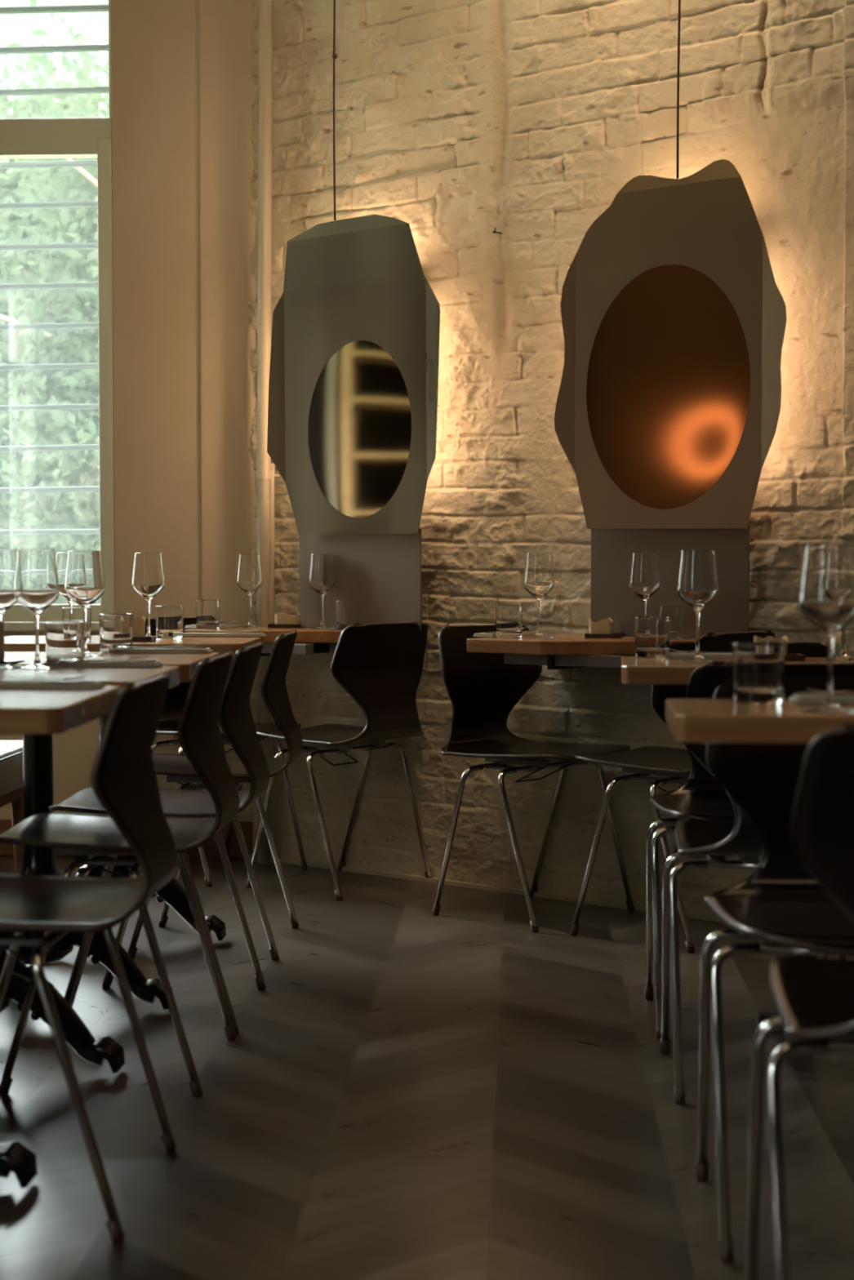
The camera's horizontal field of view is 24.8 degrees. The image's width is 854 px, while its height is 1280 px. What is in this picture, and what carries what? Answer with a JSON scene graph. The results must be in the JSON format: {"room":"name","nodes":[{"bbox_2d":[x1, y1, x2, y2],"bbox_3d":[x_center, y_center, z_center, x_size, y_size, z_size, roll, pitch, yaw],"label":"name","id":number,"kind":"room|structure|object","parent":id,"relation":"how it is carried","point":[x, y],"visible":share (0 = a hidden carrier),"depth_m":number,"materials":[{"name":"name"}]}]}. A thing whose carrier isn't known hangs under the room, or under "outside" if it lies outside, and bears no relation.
{"room":"restaurant dining room","nodes":[
{"label":"restaurant dining room","id":0,"kind":"room"},
{"bbox_2d":[0,0,256,852],"bbox_3d":[-1.645,-1.029,6.369,3.500,3.450,0.262,0,2,3],"label":"wall","id":1,"kind":"structure","parent":0,"point":[184,283],"depth_m":6.20,"materials":[{"name":"beige paint"}]},
{"bbox_2d":[0,160,97,168],"bbox_3d":[-1.970,-1.565,6.415,2.025,0.028,0.022,0,2,3],"label":"blind slat","id":2,"kind":"object","parent":1,"relation":"attached to","point":[93,162],"visible":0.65,"depth_m":6.37,"materials":[{"name":"plastic"}]},
{"bbox_2d":[0,200,97,208],"bbox_3d":[-1.970,-1.433,6.420,2.025,0.029,0.022,0,2,3],"label":"blind slat","id":3,"kind":"object","parent":1,"relation":"attached to","point":[82,203],"visible":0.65,"depth_m":6.38,"materials":[{"name":"plastic"}]},
{"bbox_2d":[0,242,97,250],"bbox_3d":[-1.970,-1.301,6.425,2.025,0.029,0.022,0,2,3],"label":"blind slat","id":4,"kind":"object","parent":1,"relation":"attached to","point":[48,246],"visible":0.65,"depth_m":6.38,"materials":[{"name":"plastic"}]},
{"bbox_2d":[0,282,97,289],"bbox_3d":[-1.970,-1.168,6.431,2.025,0.027,0.022,0,2,3],"label":"blind slat","id":5,"kind":"object","parent":1,"relation":"attached to","point":[63,285],"visible":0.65,"depth_m":6.39,"materials":[{"name":"plastic"}]},
{"bbox_2d":[0,322,98,329],"bbox_3d":[-1.970,-1.036,6.436,2.025,0.029,0.022,0,2,3],"label":"blind slat","id":6,"kind":"object","parent":1,"relation":"attached to","point":[75,325],"visible":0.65,"depth_m":6.39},
{"bbox_2d":[0,362,98,370],"bbox_3d":[-1.970,-0.903,6.441,2.025,0.028,0.022,0,2,3],"label":"blind slat","id":7,"kind":"object","parent":1,"relation":"attached to","point":[58,366],"visible":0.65,"depth_m":6.40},
{"bbox_2d":[0,403,98,411],"bbox_3d":[-1.970,-0.769,6.446,2.025,0.031,0.022,0,2,3],"label":"blind slat","id":8,"kind":"object","parent":1,"relation":"attached to","point":[89,406],"visible":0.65,"depth_m":6.40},
{"bbox_2d":[0,444,99,451],"bbox_3d":[-1.970,-0.635,6.452,2.025,0.032,0.022,0,2,3],"label":"blind slat","id":9,"kind":"object","parent":1,"relation":"attached to","point":[86,446],"visible":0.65,"depth_m":6.41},
{"bbox_2d":[0,485,99,493],"bbox_3d":[-1.970,-0.498,6.457,2.025,0.029,0.022,0,2,3],"label":"blind slat","id":10,"kind":"object","parent":1,"relation":"attached to","point":[95,488],"visible":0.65,"depth_m":6.41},
{"bbox_2d":[0,528,99,535],"bbox_3d":[-1.970,-0.361,6.463,2.025,0.028,0.022,0,2,3],"label":"blind slat","id":11,"kind":"object","parent":1,"relation":"attached to","point":[43,531],"visible":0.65,"depth_m":6.42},
{"bbox_2d":[0,4,108,13],"bbox_3d":[-1.970,-2.069,6.395,2.025,0.026,0.022,0,2,3],"label":"blind slat","id":12,"kind":"object","parent":1,"relation":"attached to","point":[91,7],"visible":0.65,"depth_m":6.35,"materials":[{"name":"plastic"}]},
{"bbox_2d":[0,44,108,53],"bbox_3d":[-1.970,-1.937,6.400,2.025,0.034,0.022,0,2,3],"label":"blind slat","id":13,"kind":"object","parent":1,"relation":"attached to","point":[84,47],"visible":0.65,"depth_m":6.36,"materials":[{"name":"plastic"}]},
{"bbox_2d":[0,86,109,96],"bbox_3d":[-1.970,-1.801,6.405,2.025,0.032,0.022,0,2,3],"label":"blind slat","id":14,"kind":"object","parent":1,"relation":"attached to","point":[103,89],"visible":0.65,"depth_m":6.36,"materials":[{"name":"plastic"}]},
{"bbox_2d":[0,0,115,631],"bbox_3d":[-1.976,-1.291,6.281,1.945,2.520,0.130,0,2,3],"label":"window","id":15,"kind":"structure","parent":1,"relation":"in","point":[69,137],"depth_m":6.22,"materials":[{"name":"white paint"}]},
{"bbox_2d":[0,819,252,857],"bbox_3d":[-1.881,0.641,6.317,2.640,0.117,0.022,0,2,3],"label":"baseboard","id":16,"kind":"structure","parent":1,"relation":"attached to","point":[211,848],"depth_m":6.25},
{"bbox_2d":[184,626,342,656],"bbox_3d":[-0.403,0.007,5.836,0.520,0.078,0.400,2,3,39],"label":"table","id":17,"kind":"object","parent":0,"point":[308,642],"visible":0.43,"depth_m":5.73,"materials":[{"name":"brown wood"}]},
{"bbox_2d":[195,600,220,629],"bbox_3d":[-0.664,-0.078,5.880,0.074,0.087,0.074,0,2,3],"label":"tumbler","id":18,"kind":"object","parent":17,"relation":"on","point":[207,611],"visible":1,"depth_m":5.85,"materials":[{"name":"clear glass"}]},
{"bbox_2d":[184,623,247,628],"bbox_3d":[-0.644,-0.043,5.981,0.066,0.010,0.220,2,3,39],"label":"linen napkin","id":19,"kind":"object","parent":17,"relation":"on","point":[233,625],"visible":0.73,"depth_m":5.97,"materials":[{"name":"beige"}]},
{"bbox_2d":[189,619,236,624],"bbox_3d":[-0.660,-0.054,5.984,0.023,0.010,0.195,2,3,39],"label":"fork","id":20,"kind":"object","parent":19,"relation":"on","point":[234,620],"visible":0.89,"depth_m":6.03,"materials":[{"name":"silver metal"}]},
{"bbox_2d":[194,622,244,625],"bbox_3d":[-0.634,-0.050,5.971,0.015,0.003,0.208,2,3,40],"label":"knife","id":21,"kind":"object","parent":19,"relation":"on","point":[225,623],"visible":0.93,"depth_m":5.99,"materials":[{"name":"silver metal"}]},
{"bbox_2d":[235,554,263,628],"bbox_3d":[-0.545,-0.150,5.962,0.085,0.226,0.085,0,2,3],"label":"wine glass","id":22,"kind":"object","parent":17,"relation":"on","point":[249,575],"visible":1,"depth_m":5.93,"materials":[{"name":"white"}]},
{"bbox_2d":[267,623,302,627],"bbox_3d":[-0.435,-0.044,6.001,0.105,0.011,0.075,0,2,3],"label":"serving tray","id":23,"kind":"object","parent":17,"relation":"on","point":[269,625],"visible":0.79,"depth_m":5.96,"materials":[{"name":"brown wood"}]},
{"bbox_2d":[274,612,299,624],"bbox_3d":[-0.431,-0.066,6.000,0.081,0.038,0.058,0,2,3],"label":"cup","id":24,"kind":"object","parent":23,"relation":"on","point":[282,618],"visible":0.97,"depth_m":5.97,"materials":[{"name":"beige"}]},
{"bbox_2d":[307,554,335,629],"bbox_3d":[-0.317,-0.146,5.861,0.085,0.226,0.085,0,2,3],"label":"wine glass","id":25,"kind":"object","parent":17,"relation":"on","point":[322,575],"visible":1,"depth_m":5.83,"materials":[{"name":"clear"}]},
{"bbox_2d":[335,600,359,629],"bbox_3d":[-0.236,-0.075,5.820,0.074,0.087,0.074,0,2,3],"label":"tumbler","id":26,"kind":"object","parent":17,"relation":"on","point":[347,611],"visible":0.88,"depth_m":5.79,"materials":[{"name":"clear glass"}]},
{"bbox_2d":[0,856,853,1279],"bbox_3d":[0.136,0.928,1.834,7.500,0.100,11.200,0,2,3],"label":"floor","id":27,"kind":"structure","parent":0,"point":[465,1091],"depth_m":3.38,"materials":[{"name":"wood"}]},
{"bbox_2d":[0,740,22,874],"bbox_3d":[-1.427,0.580,3.643,0.503,0.453,3.690,0,2,3],"label":"bench","id":28,"kind":"object","parent":27,"relation":"on","point":[11,751],"visible":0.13,"depth_m":5.23,"materials":[{"name":"grey leather"}]},
{"bbox_2d":[0,740,22,795],"bbox_3d":[-1.428,0.412,3.637,0.500,0.117,3.690,0,2,3],"label":"seat cushion","id":29,"kind":"object","parent":28,"relation":"on","point":[11,751],"depth_m":5.19,"materials":[{"name":"fabric"}]},
{"bbox_2d":[0,685,121,1188],"bbox_3d":[-0.883,0.454,2.954,0.782,0.741,0.538,0,2,3],"label":"dining table","id":30,"kind":"object","parent":27,"relation":"on","point":[22,712],"visible":0.92,"depth_m":2.85,"materials":[{"name":"brown wood"}]},
{"bbox_2d":[0,681,104,689],"bbox_3d":[-0.628,0.072,3.084,0.220,0.010,0.066,0,2,3],"label":"linen napkin","id":31,"kind":"object","parent":30,"relation":"on","point":[96,685],"visible":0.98,"depth_m":3.05,"materials":[{"name":"beige"}]},
{"bbox_2d":[0,674,90,680],"bbox_3d":[-0.635,0.060,3.098,0.195,0.010,0.023,0,2,3],"label":"fork","id":32,"kind":"object","parent":31,"relation":"on","point":[78,677],"visible":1,"depth_m":3.09,"materials":[{"name":"silver metal"}]},
{"bbox_2d":[0,680,94,683],"bbox_3d":[-0.630,0.066,3.070,0.208,0.003,0.015,0,2,3],"label":"knife","id":33,"kind":"object","parent":31,"relation":"on","point":[37,682],"visible":1,"depth_m":3.06,"materials":[{"name":"silver metal"}]},
{"bbox_2d":[0,671,177,1242],"bbox_3d":[-0.612,0.445,2.923,0.436,0.779,0.438,0,2,3],"label":"chair","id":34,"kind":"object","parent":27,"relation":"on","point":[123,780],"visible":1,"depth_m":2.85,"materials":[{"name":"brown"}]},
{"bbox_2d":[0,665,179,1073],"bbox_3d":[-0.853,0.428,3.587,0.755,0.741,0.564,0,2,3],"label":"dining table","id":35,"kind":"object","parent":27,"relation":"on","point":[77,1035],"visible":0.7,"depth_m":3.59,"materials":[{"name":"brown wood"}]},
{"bbox_2d":[0,548,21,668],"bbox_3d":[-0.814,-0.060,3.699,0.085,0.226,0.085,0,2,3],"label":"wine glass","id":36,"kind":"object","parent":35,"relation":"on","point":[8,557],"visible":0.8,"depth_m":3.67,"materials":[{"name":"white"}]},
{"bbox_2d":[0,657,24,666],"bbox_3d":[-0.838,0.043,3.709,0.136,0.010,0.136,0,2,3],"label":"saucer","id":37,"kind":"object","parent":35,"relation":"on","point":[7,661],"visible":0.95,"depth_m":3.68,"materials":[{"name":"white ceramic"}]},
{"bbox_2d":[0,620,4,661],"bbox_3d":[-0.838,0.004,3.708,0.061,0.080,0.061,0,2,3],"label":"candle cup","id":38,"kind":"object","parent":37,"relation":"on","point":[2,623],"visible":0.79,"depth_m":3.70,"materials":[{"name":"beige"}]},
{"bbox_2d":[13,548,59,669],"bbox_3d":[-0.739,-0.059,3.675,0.085,0.226,0.085,0,2,3],"label":"wine glass","id":39,"kind":"object","parent":35,"relation":"on","point":[36,588],"visible":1,"depth_m":3.64,"materials":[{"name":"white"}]},
{"bbox_2d":[44,621,84,667],"bbox_3d":[-0.695,0.008,3.721,0.074,0.087,0.074,0,2,3],"label":"tumbler","id":40,"kind":"object","parent":35,"relation":"on","point":[64,640],"visible":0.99,"depth_m":3.69,"materials":[{"name":"clear glass"}]},
{"bbox_2d":[43,661,163,667],"bbox_3d":[-0.622,0.047,3.729,0.220,0.010,0.066,0,2,3],"label":"linen napkin","id":41,"kind":"object","parent":35,"relation":"on","point":[157,664],"visible":0.73,"depth_m":3.70,"materials":[{"name":"beige"}]},
{"bbox_2d":[83,655,151,660],"bbox_3d":[-0.629,0.035,3.743,0.195,0.010,0.023,0,2,3],"label":"fork","id":42,"kind":"object","parent":41,"relation":"on","point":[130,659],"visible":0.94,"depth_m":3.74,"materials":[{"name":"silver metal"}]},
{"bbox_2d":[81,660,155,662],"bbox_3d":[-0.624,0.040,3.715,0.208,0.003,0.015,0,2,3],"label":"knife","id":43,"kind":"object","parent":41,"relation":"on","point":[82,660],"visible":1,"depth_m":3.71,"materials":[{"name":"silver metal"}]},
{"bbox_2d":[0,651,220,1009],"bbox_3d":[-0.832,0.407,4.119,0.745,0.741,0.524,0,2,3],"label":"dining table","id":44,"kind":"object","parent":27,"relation":"on","point":[37,749],"visible":0.28,"depth_m":4.09,"materials":[{"name":"brown wood"}]},
{"bbox_2d":[64,550,104,656],"bbox_3d":[-0.734,-0.079,4.165,0.085,0.226,0.085,0,2,3],"label":"wine glass","id":45,"kind":"object","parent":44,"relation":"on","point":[84,579],"visible":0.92,"depth_m":4.13,"materials":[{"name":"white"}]},
{"bbox_2d":[98,613,133,653],"bbox_3d":[-0.687,-0.014,4.291,0.074,0.087,0.074,0,2,3],"label":"tumbler","id":46,"kind":"object","parent":44,"relation":"on","point":[116,629],"visible":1,"depth_m":4.26,"materials":[{"name":"clear glass"}]},
{"bbox_2d":[128,648,213,653],"bbox_3d":[-0.589,0.024,4.308,0.220,0.010,0.066,0,2,3],"label":"linen napkin","id":47,"kind":"object","parent":44,"relation":"on","point":[206,651],"visible":0.77,"depth_m":4.28,"materials":[{"name":"beige"}]},
{"bbox_2d":[132,643,203,647],"bbox_3d":[-0.596,0.012,4.321,0.195,0.010,0.023,0,2,3],"label":"fork","id":48,"kind":"object","parent":47,"relation":"on","point":[200,643],"visible":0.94,"depth_m":4.32,"materials":[{"name":"silver metal"}]},
{"bbox_2d":[132,647,206,648],"bbox_3d":[-0.591,0.017,4.294,0.208,0.003,0.015,0,2,3],"label":"knife","id":49,"kind":"object","parent":47,"relation":"on","point":[132,647],"visible":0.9,"depth_m":4.29,"materials":[{"name":"silver metal"}]},
{"bbox_2d":[0,650,239,1097],"bbox_3d":[-0.587,0.415,3.657,0.436,0.779,0.438,0,2,3],"label":"chair","id":50,"kind":"object","parent":27,"relation":"on","point":[86,836],"visible":0.81,"depth_m":3.57,"materials":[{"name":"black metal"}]},
{"bbox_2d":[4,635,264,941],"bbox_3d":[-0.806,0.373,4.975,0.715,0.741,0.741,0,2,3],"label":"dining table","id":51,"kind":"object","parent":27,"relation":"on","point":[172,893],"visible":0.21,"depth_m":4.84,"materials":[{"name":"brown wood"}]},
{"bbox_2d":[56,552,73,607],"bbox_3d":[-0.909,-0.110,4.949,0.085,0.226,0.085,0,2,3],"label":"wine glass","id":52,"kind":"object","parent":51,"relation":"on","point":[61,557],"visible":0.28,"depth_m":4.91,"materials":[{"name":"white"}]},
{"bbox_2d":[62,607,91,641],"bbox_3d":[-0.886,-0.039,4.910,0.074,0.087,0.074,0,2,3],"label":"tumbler","id":53,"kind":"object","parent":51,"relation":"on","point":[68,614],"visible":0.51,"depth_m":4.88,"materials":[{"name":"clear glass"}]},
{"bbox_2d":[132,635,156,641],"bbox_3d":[-0.748,-0.003,4.965,0.100,0.011,0.070,0,2,3],"label":"serving tray","id":54,"kind":"object","parent":51,"relation":"on","point":[147,638],"visible":0.51,"depth_m":4.93,"materials":[{"name":"brown wood"}]},
{"bbox_2d":[132,615,145,636],"bbox_3d":[-0.748,-0.034,4.964,0.055,0.058,0.040,0,2,3],"label":"cup","id":55,"kind":"object","parent":54,"relation":"on","point":[139,623],"visible":0.54,"depth_m":4.95,"materials":[{"name":"beige"}]},
{"bbox_2d":[132,552,164,639],"bbox_3d":[-0.724,-0.114,5.045,0.085,0.226,0.085,0,2,3],"label":"wine glass","id":56,"kind":"object","parent":51,"relation":"on","point":[148,577],"visible":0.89,"depth_m":5.01,"materials":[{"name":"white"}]},
{"bbox_2d":[155,605,183,639],"bbox_3d":[-0.676,-0.047,5.101,0.074,0.087,0.074,0,2,3],"label":"tumbler","id":57,"kind":"object","parent":51,"relation":"on","point":[169,619],"visible":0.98,"depth_m":5.07,"materials":[{"name":"clear glass"}]},
{"bbox_2d":[182,632,266,636],"bbox_3d":[-0.549,-0.014,5.251,0.220,0.010,0.066,0,2,3],"label":"linen napkin","id":58,"kind":"object","parent":51,"relation":"on","point":[185,634],"visible":0.77,"depth_m":5.22,"materials":[{"name":"beige"}]},
{"bbox_2d":[184,631,261,633],"bbox_3d":[-0.551,-0.020,5.237,0.208,0.003,0.015,0,2,3],"label":"knife","id":59,"kind":"object","parent":58,"relation":"on","point":[184,632],"visible":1,"depth_m":5.23,"materials":[{"name":"silver metal"}]},
{"bbox_2d":[218,628,257,631],"bbox_3d":[-0.556,-0.026,5.265,0.195,0.010,0.023,0,2,3],"label":"fork","id":60,"kind":"object","parent":58,"relation":"on","point":[256,628],"visible":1,"depth_m":5.26,"materials":[{"name":"silver metal"}]},
{"bbox_2d":[48,641,269,1035],"bbox_3d":[-0.565,0.397,4.109,0.436,0.779,0.438,0,2,3],"label":"chair","id":61,"kind":"object","parent":27,"relation":"on","point":[235,718],"visible":0.73,"depth_m":4.05,"materials":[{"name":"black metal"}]},
{"bbox_2d":[127,630,302,960],"bbox_3d":[-0.540,0.368,4.840,0.436,0.779,0.438,0,2,3],"label":"chair","id":62,"kind":"object","parent":27,"relation":"on","point":[177,768],"visible":0.64,"depth_m":4.75,"materials":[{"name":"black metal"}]},
{"bbox_2d":[145,617,307,887],"bbox_3d":[-0.634,0.324,5.943,0.436,0.779,0.438,2,3,39],"label":"chair","id":63,"kind":"object","parent":27,"relation":"on","point":[175,697],"visible":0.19,"depth_m":6.03,"materials":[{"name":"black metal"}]},
{"bbox_2d":[255,0,279,863],"bbox_3d":[-0.503,-1.018,6.080,0.074,3.450,0.054,0,2,3],"label":"riser pipe","id":64,"kind":"object","parent":27,"relation":"on","point":[264,474],"visible":0.9,"depth_m":6.07,"materials":[{"name":"metal"}]},
{"bbox_2d":[245,621,431,901],"bbox_3d":[-0.266,0.333,5.724,0.436,0.779,0.438,2,3,38],"label":"chair","id":65,"kind":"object","parent":27,"relation":"on","point":[380,665],"visible":0.89,"depth_m":5.61,"materials":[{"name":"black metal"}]},
{"bbox_2d":[431,625,634,933],"bbox_3d":[0.299,0.352,5.241,0.436,0.779,0.438,2,3,43],"label":"chair","id":66,"kind":"object","parent":27,"relation":"on","point":[482,690],"visible":0.84,"depth_m":5.30,"materials":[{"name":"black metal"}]},
{"bbox_2d":[466,634,695,669],"bbox_3d":[0.445,0.035,5.129,0.530,0.078,0.430,2,3,39],"label":"table","id":67,"kind":"object","parent":27,"relation":"on","point":[560,651],"visible":0.74,"depth_m":5.01,"materials":[{"name":"brown wood"}]},
{"bbox_2d":[473,631,536,637],"bbox_3d":[0.219,-0.016,5.299,0.066,0.010,0.220,2,3,39],"label":"linen napkin","id":68,"kind":"object","parent":67,"relation":"on","point":[524,633],"visible":0.51,"depth_m":5.22,"materials":[{"name":"beige"}]},
{"bbox_2d":[485,630,533,633],"bbox_3d":[0.229,-0.022,5.290,0.015,0.003,0.208,2,3,40],"label":"knife","id":69,"kind":"object","parent":68,"relation":"on","point":[524,630],"visible":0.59,"depth_m":5.32,"materials":[{"name":"silver metal"}]},
{"bbox_2d":[494,604,522,637],"bbox_3d":[0.219,-0.050,5.188,0.074,0.087,0.074,0,2,3],"label":"tumbler","id":70,"kind":"object","parent":67,"relation":"on","point":[508,618],"visible":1,"depth_m":5.16,"materials":[{"name":"clear glass"}]},
{"bbox_2d":[523,552,555,638],"bbox_3d":[0.299,-0.119,5.181,0.085,0.226,0.085,0,2,3],"label":"wine glass","id":71,"kind":"object","parent":67,"relation":"on","point":[539,575],"visible":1,"depth_m":5.15,"materials":[{"name":"clear"}]},
{"bbox_2d":[584,632,621,638],"bbox_3d":[0.471,-0.012,5.187,0.095,0.011,0.070,0,2,8],"label":"serving tray","id":72,"kind":"object","parent":67,"relation":"on","point":[614,635],"visible":0.99,"depth_m":5.15,"materials":[{"name":"brown wood"}]},
{"bbox_2d":[588,617,613,633],"bbox_3d":[0.464,-0.037,5.186,0.064,0.045,0.046,0,2,8],"label":"cup","id":73,"kind":"object","parent":72,"relation":"on","point":[602,626],"visible":0.97,"depth_m":5.16,"materials":[{"name":"beige"}]},
{"bbox_2d":[628,552,660,639],"bbox_3d":[0.569,-0.115,5.078,0.085,0.226,0.085,0,2,3],"label":"wine glass","id":74,"kind":"object","parent":67,"relation":"on","point":[644,578],"visible":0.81,"depth_m":5.04,"materials":[{"name":"clear"}]},
{"bbox_2d":[659,605,684,639],"bbox_3d":[0.651,-0.047,5.117,0.074,0.087,0.074,0,2,3],"label":"tumbler","id":75,"kind":"object","parent":67,"relation":"on","point":[675,613],"visible":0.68,"depth_m":5.08,"materials":[{"name":"clear glass"}]},
{"bbox_2d":[569,629,775,953],"bbox_3d":[0.629,0.362,4.992,0.436,0.779,0.438,2,3,39],"label":"chair","id":76,"kind":"object","parent":27,"relation":"on","point":[647,763],"visible":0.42,"depth_m":4.89,"materials":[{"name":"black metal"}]},
{"bbox_2d":[621,656,853,1030],"bbox_3d":[0.761,0.418,3.944,0.733,0.750,0.370,0,2,6],"label":"dining table","id":77,"kind":"object","parent":27,"relation":"on","point":[633,670],"visible":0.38,"depth_m":3.78,"materials":[{"name":"brown wood"}]},
{"bbox_2d":[634,616,670,659],"bbox_3d":[0.469,-0.004,4.040,0.074,0.087,0.074,0,2,3],"label":"tumbler","id":78,"kind":"object","parent":77,"relation":"on","point":[651,633],"visible":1,"depth_m":4.01,"materials":[{"name":"clear glass"}]},
{"bbox_2d":[676,550,718,661],"bbox_3d":[0.553,-0.071,3.963,0.085,0.226,0.085,0,2,3],"label":"wine glass","id":79,"kind":"object","parent":77,"relation":"on","point":[697,586],"visible":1,"depth_m":3.93,"materials":[{"name":"clear"}]},
{"bbox_2d":[668,653,733,658],"bbox_3d":[0.595,0.034,4.061,0.220,0.010,0.066,0,2,3],"label":"linen napkin","id":80,"kind":"object","parent":77,"relation":"on","point":[672,655],"visible":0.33,"depth_m":4.03,"materials":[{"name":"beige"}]},
{"bbox_2d":[669,648,733,653],"bbox_3d":[0.602,0.023,4.046,0.195,0.010,0.023,0,2,3],"label":"fork","id":81,"kind":"object","parent":80,"relation":"on","point":[687,651],"visible":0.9,"depth_m":4.04,"materials":[{"name":"silver metal"}]},
{"bbox_2d":[669,651,733,653],"bbox_3d":[0.597,0.026,4.074,0.208,0.003,0.015,0,2,3],"label":"knife","id":82,"kind":"object","parent":80,"relation":"on","point":[669,651],"visible":0.41,"depth_m":4.07,"materials":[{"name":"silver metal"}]},
{"bbox_2d":[785,653,804,661],"bbox_3d":[0.717,0.035,3.995,0.110,0.011,0.080,0,2,3],"label":"serving tray","id":83,"kind":"object","parent":77,"relation":"on","point":[796,657],"visible":0.45,"depth_m":3.95,"materials":[{"name":"brown wood"}]},
{"bbox_2d":[753,635,787,655],"bbox_3d":[0.707,0.012,3.994,0.069,0.043,0.050,0,2,3],"label":"cup","id":84,"kind":"object","parent":83,"relation":"on","point":[756,638],"visible":0.43,"depth_m":3.97,"materials":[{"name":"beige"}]},
{"bbox_2d":[824,626,853,660],"bbox_3d":[0.858,-0.072,3.994,0.085,0.226,0.085,0,2,3],"label":"wine glass","id":85,"kind":"object","parent":77,"relation":"on","point":[842,656],"visible":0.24,"depth_m":3.99,"materials":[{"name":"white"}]},
{"bbox_2d":[644,641,845,1039],"bbox_3d":[0.679,0.401,4.012,0.438,0.779,0.436,0,2,3],"label":"chair","id":86,"kind":"object","parent":27,"relation":"on","point":[701,796],"visible":0.29,"depth_m":4.16,"materials":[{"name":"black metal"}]},
{"bbox_2d":[659,661,853,1104],"bbox_3d":[0.658,0.419,3.575,0.438,0.779,0.436,0,2,3],"label":"chair","id":87,"kind":"object","parent":27,"relation":"on","point":[715,841],"visible":0.38,"depth_m":3.45,"materials":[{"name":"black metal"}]},
{"bbox_2d":[665,698,853,743],"bbox_3d":[0.706,0.468,2.691,0.735,0.750,0.315,0,2,4],"label":"dining table","id":88,"kind":"object","parent":27,"relation":"on","point":[708,721],"visible":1,"depth_m":2.54,"materials":[{"name":"brown wood"}]},
{"bbox_2d":[732,641,785,705],"bbox_3d":[0.470,0.047,2.750,0.074,0.087,0.074,0,2,3],"label":"tumbler","id":89,"kind":"object","parent":88,"relation":"on","point":[758,667],"visible":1,"depth_m":2.72,"materials":[{"name":"clear glass"}]},
{"bbox_2d":[789,693,853,703],"bbox_3d":[0.634,0.085,2.778,0.220,0.010,0.066,0,2,3],"label":"linen napkin","id":90,"kind":"object","parent":88,"relation":"on","point":[797,699],"visible":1,"depth_m":2.75,"materials":[{"name":"beige"}]},
{"bbox_2d":[795,692,853,694],"bbox_3d":[0.635,0.077,2.792,0.208,0.003,0.015,0,2,3],"label":"knife","id":91,"kind":"object","parent":90,"relation":"on","point":[797,693],"visible":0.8,"depth_m":2.79,"materials":[{"name":"silver metal"}]},
{"bbox_2d":[806,687,853,694],"bbox_3d":[0.640,0.074,2.764,0.195,0.010,0.023,0,2,3],"label":"fork","id":92,"kind":"object","parent":90,"relation":"on","point":[814,690],"visible":0.85,"depth_m":2.76,"materials":[{"name":"silver metal"}]},
{"bbox_2d":[798,542,853,712],"bbox_3d":[0.544,-0.017,2.618,0.085,0.226,0.085,0,2,3],"label":"wine glass","id":93,"kind":"object","parent":88,"relation":"on","point":[826,593],"visible":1,"depth_m":2.58,"materials":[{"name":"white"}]},
{"bbox_2d":[695,675,853,1263],"bbox_3d":[0.620,0.450,2.778,0.438,0.779,0.436,0,2,3],"label":"chair","id":94,"kind":"object","parent":27,"relation":"on","point":[780,904],"visible":0.74,"depth_m":2.93,"materials":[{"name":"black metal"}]},
{"bbox_2d":[745,724,853,1279],"bbox_3d":[0.605,0.471,2.260,0.438,0.779,0.436,0,2,3],"label":"chair","id":95,"kind":"object","parent":27,"relation":"on","point":[814,996],"visible":1,"depth_m":2.15,"materials":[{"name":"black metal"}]},
{"bbox_2d":[247,0,853,915],"bbox_3d":[0.328,-0.743,5.454,1.901,2.950,1.460,0,2,3],"label":"wall","id":96,"kind":"structure","parent":0,"point":[457,122],"depth_m":5.50,"materials":[{"name":"brick"}]},
{"bbox_2d":[266,0,439,631],"bbox_3d":[-0.185,-1.382,5.788,0.685,2.698,0.138,2,3,39],"label":"wall mirror","id":97,"kind":"object","parent":96,"relation":"attached to","point":[353,381],"visible":1,"depth_m":5.76,"materials":[{"name":"grey metal"}]},
{"bbox_2d":[248,853,723,922],"bbox_3d":[1.144,0.752,4.850,4.428,0.012,0.026,2,3,39],"label":"trim","id":98,"kind":"structure","parent":96,"relation":"attached to","point":[457,883],"depth_m":5.63,"materials":[{"name":"beige paint"}]},
{"bbox_2d":[492,227,502,234],"bbox_3d":[0.202,-1.163,5.538,0.016,0.016,0.064,1,3,26],"label":"wall hook","id":99,"kind":"object","parent":96,"relation":"attached to","point":[494,231],"visible":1,"depth_m":5.52,"materials":[{"name":"black metal"}]},
{"bbox_2d":[554,0,786,638],"bbox_3d":[0.666,-1.354,5.083,0.710,2.698,0.145,2,3,40],"label":"wall mirror","id":100,"kind":"object","parent":96,"relation":"attached to","point":[673,308],"visible":0.99,"depth_m":5.06,"materials":[{"name":"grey metal"}]},
{"label":"outside","id":101,"kind":"structure","parent":0,"visible":0},
{"bbox_3d":[-12.888,0.284,44.415,90.000,0.200,72.600,0,2,3],"label":"ground","id":102,"kind":"structure","parent":101,"visible":0},
{"bbox_2d":[0,198,51,547],"bbox_3d":[-5.762,-1.948,16.585,5.280,6.799,5.191,0,2,3],"label":"tree","id":103,"kind":"object","parent":102,"relation":"on","point":[13,303],"visible":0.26,"depth_m":16.95,"materials":[{"name":"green plant"}]},
{"bbox_2d":[0,0,109,604],"bbox_3d":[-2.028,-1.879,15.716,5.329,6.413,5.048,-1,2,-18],"label":"tree","id":104,"kind":"object","parent":102,"relation":"on","point":[64,344],"visible":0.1,"depth_m":14.78,"materials":[{"name":"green plant"}]},
{"bbox_2d":[0,0,109,543],"bbox_3d":[-10.127,-6.376,43.271,11.600,13.200,10.090,0,2,3],"label":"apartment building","id":105,"kind":"structure","parent":102,"relation":"on","point":[17,28],"depth_m":37.94,"materials":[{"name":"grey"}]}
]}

